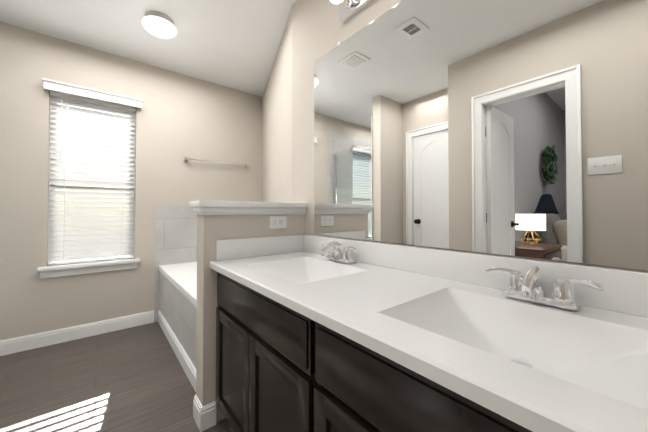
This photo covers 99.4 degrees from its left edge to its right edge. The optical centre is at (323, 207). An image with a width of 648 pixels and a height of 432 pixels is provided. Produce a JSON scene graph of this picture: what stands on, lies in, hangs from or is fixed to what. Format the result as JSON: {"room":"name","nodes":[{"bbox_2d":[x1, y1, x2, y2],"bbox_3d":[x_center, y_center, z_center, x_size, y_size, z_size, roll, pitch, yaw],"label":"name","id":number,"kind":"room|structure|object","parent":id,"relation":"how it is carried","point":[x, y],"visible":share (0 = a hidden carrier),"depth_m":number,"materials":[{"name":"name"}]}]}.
{"room":"bathroom","nodes":[
{"label":"bathroom","id":0,"kind":"room"},
{"bbox_2d":[0,321,232,431],"bbox_3d":[-1.425,1.114,-0.849,7.150,0.100,6.300,1,-1,-39],"label":"floor","id":1,"kind":"structure","parent":0,"point":[134,379],"depth_m":1.68,"materials":[{"name":"brown wood"}]},
{"bbox_2d":[158,261,196,367],"bbox_3d":[-0.708,0.840,2.441,1.097,0.545,1.556,1,-1,-39],"label":"tub","id":2,"kind":"object","parent":1,"relation":"on","point":[178,297],"depth_m":2.09,"materials":[{"name":"ceramic"}]},
{"bbox_2d":[158,310,195,391],"bbox_3d":[-1.129,1.052,2.093,0.014,0.110,1.556,1,-1,-39],"label":"baseboard","id":3,"kind":"structure","parent":2,"relation":"attached to","point":[188,367],"depth_m":1.98,"materials":[{"name":"white wood"}]},
{"bbox_2d":[210,234,647,431],"bbox_3d":[0.309,0.623,0.764,0.589,0.930,2.081,1,-1,-39],"label":"bathroom vanity","id":4,"kind":"object","parent":1,"relation":"on","point":[379,337],"visible":1,"depth_m":0.71,"materials":[{"name":"black"}]},
{"bbox_2d":[320,241,356,263],"bbox_3d":[0.051,0.218,1.363,0.176,0.105,0.259,1,-1,-39],"label":"faucet","id":5,"kind":"object","parent":4,"relation":"on","point":[337,251],"visible":1,"depth_m":1.34,"materials":[{"name":"silver metal"}]},
{"bbox_2d":[486,266,604,310],"bbox_3d":[0.565,0.209,0.736,0.176,0.105,0.259,1,-1,-39],"label":"faucet","id":6,"kind":"object","parent":4,"relation":"on","point":[531,285],"visible":0.98,"depth_m":0.72,"materials":[{"name":"silver metal"}]},
{"bbox_2d":[0,22,261,340],"bbox_3d":[-2.236,-0.144,2.300,4.303,2.508,0.120,1,-1,-39],"label":"wall","id":7,"kind":"structure","parent":0,"point":[179,117],"depth_m":2.46,"materials":[{"name":"paint"}]},
{"bbox_2d":[0,311,153,355],"bbox_3d":[-2.046,1.056,2.352,1.015,0.110,0.014,1,-1,-39],"label":"baseboard","id":8,"kind":"structure","parent":7,"relation":"attached to","point":[14,345],"depth_m":2.30,"materials":[{"name":"white wood"}]},
{"bbox_2d":[37,258,139,277],"bbox_3d":[-2.023,0.524,2.409,0.671,0.087,0.134,1,-1,-39],"label":"window sill","id":9,"kind":"structure","parent":7,"relation":"attached to","point":[49,271],"depth_m":2.35,"materials":[{"name":"white wood"}]},
{"bbox_2d":[48,96,134,247],"bbox_3d":[-2.071,-0.237,2.488,0.589,1.440,0.039,1,-1,-39],"label":"window","id":10,"kind":"structure","parent":7,"relation":"in","point":[92,152],"depth_m":2.44,"materials":[{"name":"white glass"}]},
{"bbox_2d":[42,78,142,264],"bbox_3d":[-2.002,-0.272,2.412,0.665,1.489,0.144,1,-1,-39],"label":"window blind","id":11,"kind":"object","parent":10,"relation":"attached to","point":[82,249],"visible":0.96,"depth_m":2.41,"materials":[{"name":"white plastic"}]},
{"bbox_2d":[154,205,196,321],"bbox_3d":[-1.421,0.549,2.876,0.600,1.140,0.008,1,-1,-39],"label":"wall tile","id":12,"kind":"structure","parent":7,"relation":"attached to","point":[175,234],"depth_m":2.78,"materials":[{"name":"white tile"}]},
{"bbox_2d":[184,157,248,167],"bbox_3d":[-1.172,-0.497,3.055,0.692,0.042,0.070,1,-1,-39],"label":"towel rail","id":13,"kind":"object","parent":7,"relation":"attached to","point":[186,159],"visible":1,"depth_m":3.00,"materials":[{"name":"silver metal"}]},
{"bbox_2d":[0,0,296,96],"bbox_3d":[-1.024,-1.468,0.893,4.370,0.100,4.170,1,-1,-39],"label":"ceiling","id":14,"kind":"structure","parent":0,"point":[233,44],"depth_m":2.17,"materials":[{"name":"white paint"}]},
{"bbox_2d":[142,10,176,38],"bbox_3d":[-1.221,-1.345,2.044,0.227,0.112,0.227,1,-1,-39],"label":"flush-mount light","id":15,"kind":"object","parent":14,"relation":"attached to","point":[158,24],"visible":1,"depth_m":1.99,"materials":[{"name":"white glass"}]},
{"bbox_2d":[196,214,304,421],"bbox_3d":[-0.400,0.569,1.609,0.618,1.062,0.120,1,-1,-39],"label":"wall","id":16,"kind":"structure","parent":0,"point":[211,229],"depth_m":1.41,"materials":[{"name":"paint"}]},
{"bbox_2d":[190,200,307,214],"bbox_3d":[-0.412,0.005,1.608,0.650,0.071,0.184,1,-1,-39],"label":"wall cap","id":17,"kind":"object","parent":16,"relation":"on","point":[204,207],"visible":1,"depth_m":1.49,"materials":[{"name":"white"}]},
{"bbox_2d":[269,216,286,228],"bbox_3d":[-0.272,0.089,1.637,0.116,0.072,0.009,1,-1,-39],"label":"outlet","id":18,"kind":"object","parent":16,"relation":"attached to","point":[277,222],"visible":1,"depth_m":1.63,"materials":[{"name":"white plastic"}]},
{"bbox_2d":[262,8,291,202],"bbox_3d":[-0.443,-0.138,2.686,0.120,2.508,1.651,0,-1,-20],"label":"wall","id":19,"kind":"structure","parent":0,"point":[277,141],"depth_m":2.35,"materials":[{"name":"paint"}]},
{"bbox_2d":[292,0,647,272],"bbox_3d":[0.570,-0.163,1.011,0.131,2.508,2.360,1,-1,-39],"label":"wall","id":20,"kind":"structure","parent":0,"point":[512,127],"depth_m":0.95,"materials":[{"name":"beige paint"}]},
{"bbox_2d":[330,0,373,23],"bbox_3d":[0.342,-1.065,1.083,0.167,0.115,0.950,1,-1,-39],"label":"vanity light","id":21,"kind":"object","parent":20,"relation":"attached to","point":[348,9],"visible":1,"depth_m":1.41,"materials":[{"name":"silver metal"}]}
]}

